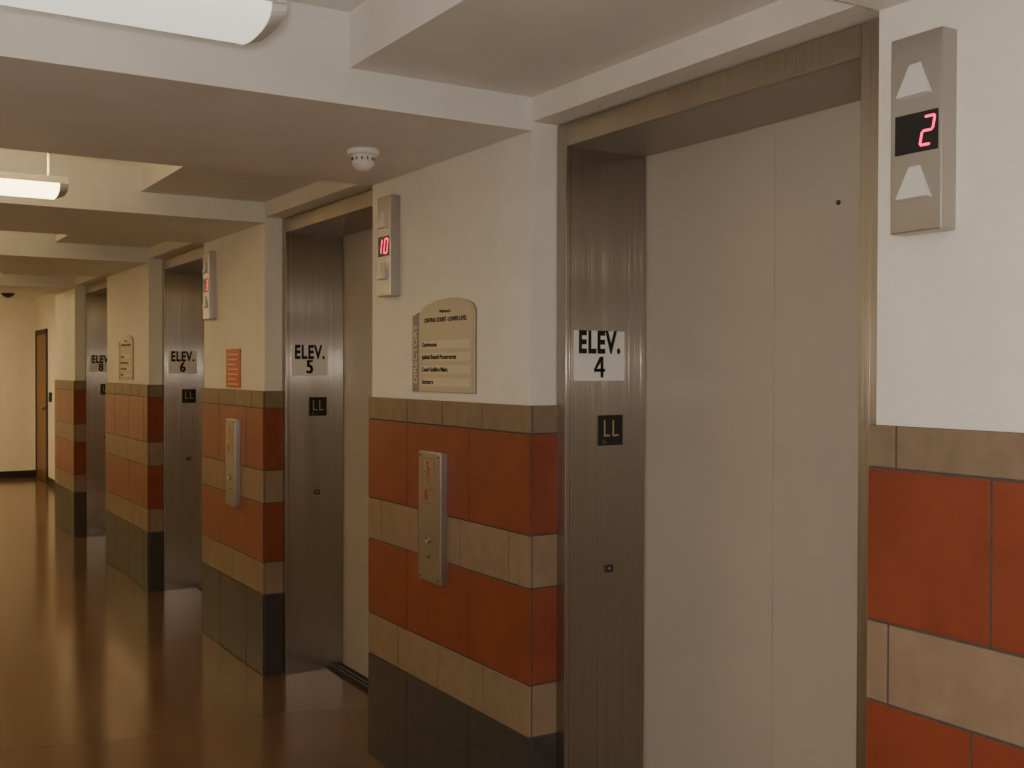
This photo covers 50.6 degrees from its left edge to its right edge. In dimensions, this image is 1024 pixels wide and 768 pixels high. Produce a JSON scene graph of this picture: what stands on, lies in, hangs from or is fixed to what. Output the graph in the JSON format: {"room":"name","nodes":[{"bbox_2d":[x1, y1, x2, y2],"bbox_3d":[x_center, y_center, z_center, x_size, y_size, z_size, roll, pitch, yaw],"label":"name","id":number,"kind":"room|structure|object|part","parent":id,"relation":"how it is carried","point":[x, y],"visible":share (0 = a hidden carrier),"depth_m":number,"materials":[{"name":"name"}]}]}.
{"room":"elevator lobby","nodes":[
{"label":"elevator lobby","id":0,"kind":"room"},
{"bbox_2d":[0,298,35,470],"bbox_3d":[-7.650,0.057,13.907,3.600,2.390,0.200,0,1,-32],"label":"wall","id":1,"kind":"structure","parent":0,"point":[17,315],"depth_m":14.44,"materials":[{"name":"paint"}]},
{"bbox_2d":[0,470,35,477],"bbox_3d":[-7.768,1.209,13.727,3.200,0.090,0.012,0,1,-32],"label":"baseboard","id":2,"kind":"structure","parent":1,"relation":"attached to","point":[25,473],"depth_m":14.44,"materials":[{"name":"black plastic"}]},
{"bbox_2d":[35,294,55,479],"bbox_3d":[-4.962,0.082,12.600,0.400,2.390,4.850,0,1,-32],"label":"wall","id":3,"kind":"structure","parent":0,"point":[45,306],"depth_m":13.51,"materials":[{"name":"paint"}]},
{"bbox_2d":[35,329,47,483],"bbox_3d":[-6.135,0.275,14.059,0.065,1.960,0.920,0,1,-32],"label":"door","id":4,"kind":"structure","parent":3,"relation":"in","point":[41,336],"depth_m":14.06,"materials":[{"name":"brown wood"}]},
{"bbox_2d":[48,392,51,401],"bbox_3d":[-5.736,0.164,13.445,0.035,0.120,0.080,0,1,-32],"label":"card reader","id":5,"kind":"object","parent":3,"relation":"attached to","point":[49,393],"visible":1,"depth_m":13.41,"materials":[{"name":"black plastic"}]},
{"bbox_2d":[47,477,54,487],"bbox_3d":[-4.870,1.240,12.069,0.012,0.090,3.820,0,1,-32],"label":"baseboard","id":6,"kind":"structure","parent":3,"relation":"attached to","point":[50,481],"depth_m":13.43,"materials":[{"name":"black tile"}]},
{"bbox_2d":[0,477,388,767],"bbox_3d":[-2.707,1.448,5.726,3.800,0.150,19.350,0,1,-32],"label":"floor","id":7,"kind":"structure","parent":0,"point":[99,669],"depth_m":5.04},
{"bbox_2d":[0,0,909,298],"bbox_3d":[-2.700,-0.971,5.694,3.800,0.391,19.350,0,1,-32],"label":"ceiling","id":8,"kind":"structure","parent":0,"point":[157,137],"depth_m":2.89,"materials":[{"name":"paint"}]},
{"bbox_2d":[1,293,14,297],"bbox_3d":[-5.819,-1.054,12.494,0.210,0.121,0.210,0,1,-32],"label":"dome camera","id":9,"kind":"object","parent":8,"relation":"attached to","point":[7,295],"visible":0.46,"depth_m":12.45,"materials":[{"name":"black plastic"}]},
{"bbox_2d":[0,153,68,199],"bbox_3d":[-2.164,-0.834,3.682,1.195,0.311,0.216,0,1,-32],"label":"ceiling lamp","id":10,"kind":"object","parent":8,"relation":"attached to","point":[47,186],"visible":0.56,"depth_m":3.87,"materials":[{"name":"grey plastic"}]},
{"bbox_2d":[0,178,59,198],"bbox_3d":[-2.164,-0.700,3.684,1.135,0.040,0.210,0,1,-32],"label":"diffuser","id":11,"kind":"object","parent":10,"relation":"attached to","point":[45,188],"depth_m":3.87,"materials":[{"name":"grey plastic"}]},
{"bbox_3d":[-1.698,-0.867,3.969,0.060,0.249,0.060,0,1,-32],"label":"stem","id":12,"kind":"part","parent":10,"relation":"part of","materials":[{"name":"white metal"}]},
{"bbox_2d":[0,0,287,44],"bbox_3d":[-0.980,-0.808,1.769,1.200,0.305,0.216,0,1,-32],"label":"ceiling lamp","id":13,"kind":"object","parent":8,"relation":"attached to","point":[241,22],"visible":1,"depth_m":1.96,"materials":[{"name":"grey plastic"}]},
{"bbox_2d":[347,147,379,171],"bbox_3d":[-0.470,-0.707,3.420,0.104,0.067,0.104,0,1,-32],"label":"smoke detector","id":14,"kind":"object","parent":8,"relation":"attached to","point":[362,158],"visible":1,"depth_m":3.39,"materials":[{"name":"white plastic"}]},
{"bbox_2d":[56,0,1023,432],"bbox_3d":[-0.280,0.203,4.356,0.700,2.390,14.100,0,1,-32],"label":"wall","id":15,"kind":"structure","parent":0,"point":[479,226],"depth_m":2.91,"materials":[{"name":"paint"}]},
{"bbox_2d":[55,380,85,536],"bbox_3d":[-3.993,0.641,9.786,0.111,1.352,0.994,0,1,-32],"label":"trim","id":16,"kind":"structure","parent":15,"relation":"attached to","point":[70,407],"depth_m":9.44,"materials":[{"name":"tile"}]},
{"bbox_2d":[85,279,106,536],"bbox_3d":[-3.246,0.244,8.981,0.346,2.170,1.165,0,1,-32],"label":"entrance","id":17,"kind":"object","parent":15,"relation":"attached to","point":[95,293],"visible":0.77,"depth_m":9.38,"materials":[{"name":"metal"}]},
{"bbox_3d":[-3.569,-0.175,9.400,0.184,0.147,0.001,0,1,-32],"label":"number plate","id":18,"kind":"part","parent":17,"relation":"part of","materials":[{"name":"white plastic"}]},
{"bbox_3d":[-3.535,0.046,9.424,0.090,0.090,0.003,0,1,-32],"label":"floor plate","id":19,"kind":"part","parent":17,"relation":"part of","materials":[{"name":"black plastic"}]},
{"bbox_2d":[119,335,133,379],"bbox_3d":[-2.719,-0.187,7.626,0.012,0.311,0.437,0,1,-32],"label":"sign","id":20,"kind":"object","parent":15,"relation":"attached to","point":[126,345],"visible":1,"depth_m":7.59,"materials":[{"name":"brown plastic"}]},
{"bbox_2d":[105,382,162,590],"bbox_3d":[-2.685,0.672,7.669,0.111,1.352,1.337,0,1,-32],"label":"trim","id":21,"kind":"structure","parent":15,"relation":"attached to","point":[133,412],"depth_m":7.37,"materials":[{"name":"tile"}]},
{"bbox_2d":[162,246,203,590],"bbox_3d":[-1.848,0.278,6.718,0.346,2.170,1.165,0,1,-32],"label":"entrance","id":22,"kind":"object","parent":15,"relation":"attached to","point":[182,275],"visible":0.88,"depth_m":7.14,"materials":[{"name":"metal"}]},
{"bbox_3d":[-2.171,-0.142,7.137,0.184,0.147,0.001,0,1,-32],"label":"number plate","id":23,"kind":"part","parent":22,"relation":"part of","materials":[{"name":"white plastic"}]},
{"bbox_3d":[-2.137,0.079,7.161,0.090,0.090,0.003,0,1,-32],"label":"floor plate","id":24,"kind":"part","parent":22,"relation":"part of","materials":[{"name":"black plastic"}]},
{"bbox_2d":[202,251,215,319],"bbox_3d":[-1.632,-0.530,5.828,0.053,0.360,0.112,0,1,-32],"label":"lantern","id":25,"kind":"object","parent":15,"relation":"attached to","point":[209,258],"visible":1,"depth_m":5.79,"materials":[{"name":"silver metal"}]},
{"bbox_2d":[226,418,239,506],"bbox_3d":[-1.417,0.396,5.479,0.036,0.436,0.158,0,1,-32],"label":"station","id":26,"kind":"object","parent":15,"relation":"attached to","point":[232,425],"visible":1,"depth_m":5.43,"materials":[{"name":"metal"}]},
{"bbox_2d":[226,349,240,387],"bbox_3d":[-1.426,-0.080,5.537,0.008,0.196,0.230,0,1,-32],"label":"notice sign","id":27,"kind":"object","parent":15,"relation":"attached to","point":[233,356],"visible":1,"depth_m":5.52,"materials":[{"name":"brown"}]},
{"bbox_2d":[202,388,281,675],"bbox_3d":[-1.403,0.703,5.595,0.111,1.352,1.030,0,1,-32],"label":"wall tiles","id":28,"kind":"structure","parent":15,"relation":"attached to","point":[242,545],"depth_m":5.36,"materials":[{"name":"tile"}]},
{"bbox_2d":[282,189,372,692],"bbox_3d":[-0.647,0.307,4.774,0.346,2.170,1.165,0,1,-32],"label":"entrance","id":29,"kind":"object","parent":15,"relation":"attached to","point":[327,250],"visible":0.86,"depth_m":5.19,"materials":[{"name":"metal"}]},
{"bbox_3d":[-0.971,-0.113,5.193,0.184,0.147,0.001,0,1,-32],"label":"number plate","id":30,"kind":"part","parent":29,"relation":"part of","materials":[{"name":"white plastic"}]},
{"bbox_3d":[-0.936,0.108,5.217,0.090,0.090,0.003,0,1,-32],"label":"floor plate","id":31,"kind":"part","parent":29,"relation":"part of","materials":[{"name":"black plastic"}]},
{"bbox_3d":[-0.558,1.386,4.845,0.130,0.011,1.065,0,1,-32],"label":"door sill","id":32,"kind":"part","parent":29,"relation":"part of","materials":[{"name":"grey"}]},
{"bbox_3d":[-0.673,0.317,5.083,0.035,2.118,0.552,0,1,-32],"label":"door panel","id":33,"kind":"part","parent":29,"relation":"part of","materials":[{"name":"beige metal"}]},
{"bbox_2d":[377,195,399,297],"bbox_3d":[-0.450,-0.496,3.914,0.053,0.360,0.112,0,1,-32],"label":"lantern","id":34,"kind":"object","parent":15,"relation":"attached to","point":[388,207],"visible":1,"depth_m":3.88,"materials":[{"name":"silver metal"}]},
{"bbox_2d":[419,450,446,585],"bbox_3d":[-0.268,0.444,3.619,0.036,0.436,0.158,0,1,-32],"label":"station","id":35,"kind":"object","parent":15,"relation":"attached to","point":[432,464],"visible":1,"depth_m":3.59,"materials":[{"name":"metal"}]},
{"bbox_2d":[412,298,476,393],"bbox_3d":[-0.230,-0.127,3.596,0.012,0.311,0.437,0,1,-32],"label":"sign","id":36,"kind":"object","parent":15,"relation":"attached to","point":[444,341],"visible":1,"depth_m":3.56,"materials":[{"name":"brown"}]},
{"bbox_2d":[368,397,556,767],"bbox_3d":[-0.201,0.732,3.649,0.111,1.352,1.133,0,1,-32],"label":"wall tiles","id":37,"kind":"structure","parent":15,"relation":"attached to","point":[462,672],"depth_m":3.46,"materials":[{"name":"tile"}]},
{"bbox_2d":[556,18,878,767],"bbox_3d":[0.582,0.336,2.784,0.346,2.170,1.165,0,1,-32],"label":"entrance","id":38,"kind":"object","parent":15,"relation":"attached to","point":[716,344],"visible":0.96,"depth_m":2.98,"materials":[{"name":"metal"}]},
{"bbox_3d":[0.259,-0.084,3.204,0.184,0.147,0.001,0,1,-32],"label":"number plate","id":39,"kind":"part","parent":38,"relation":"part of","materials":[{"name":"white"}]},
{"bbox_2d":[605,564,612,572],"bbox_3d":[0.290,0.551,3.231,0.028,0.022,0.004,0,1,-32],"label":"switch","id":40,"kind":"object","parent":38,"relation":"attached to","point":[608,567],"depth_m":3.23,"materials":[{"name":"grey metal"}]},
{"bbox_3d":[0.293,0.138,3.227,0.090,0.090,0.003,0,1,-32],"label":"floor plate","id":41,"kind":"part","parent":38,"relation":"part of","materials":[{"name":"black plastic"}]},
{"bbox_3d":[0.556,0.346,3.094,0.035,2.118,0.552,0,1,-32],"label":"door panel","id":42,"kind":"part","parent":38,"relation":"part of","materials":[{"name":"beige metal"}]},
{"bbox_3d":[0.847,0.353,2.623,0.035,2.118,0.552,0,1,-32],"label":"door panel","id":43,"kind":"part","parent":38,"relation":"part of","materials":[{"name":"beige metal"}]},
{"bbox_2d":[890,26,956,235],"bbox_3d":[0.748,-0.457,1.976,0.053,0.360,0.112,0,1,-32],"label":"lantern","id":44,"kind":"object","parent":15,"relation":"attached to","point":[923,64],"visible":1,"depth_m":1.95,"materials":[{"name":"metal"}]},
{"bbox_2d":[866,424,1023,767],"bbox_3d":[1.948,0.783,0.171,0.111,1.352,4.619,0,1,-32],"label":"wall tiles","id":45,"kind":"structure","parent":15,"relation":"attached to","point":[945,580],"depth_m":1.95,"materials":[{"name":"tile"}]}
]}

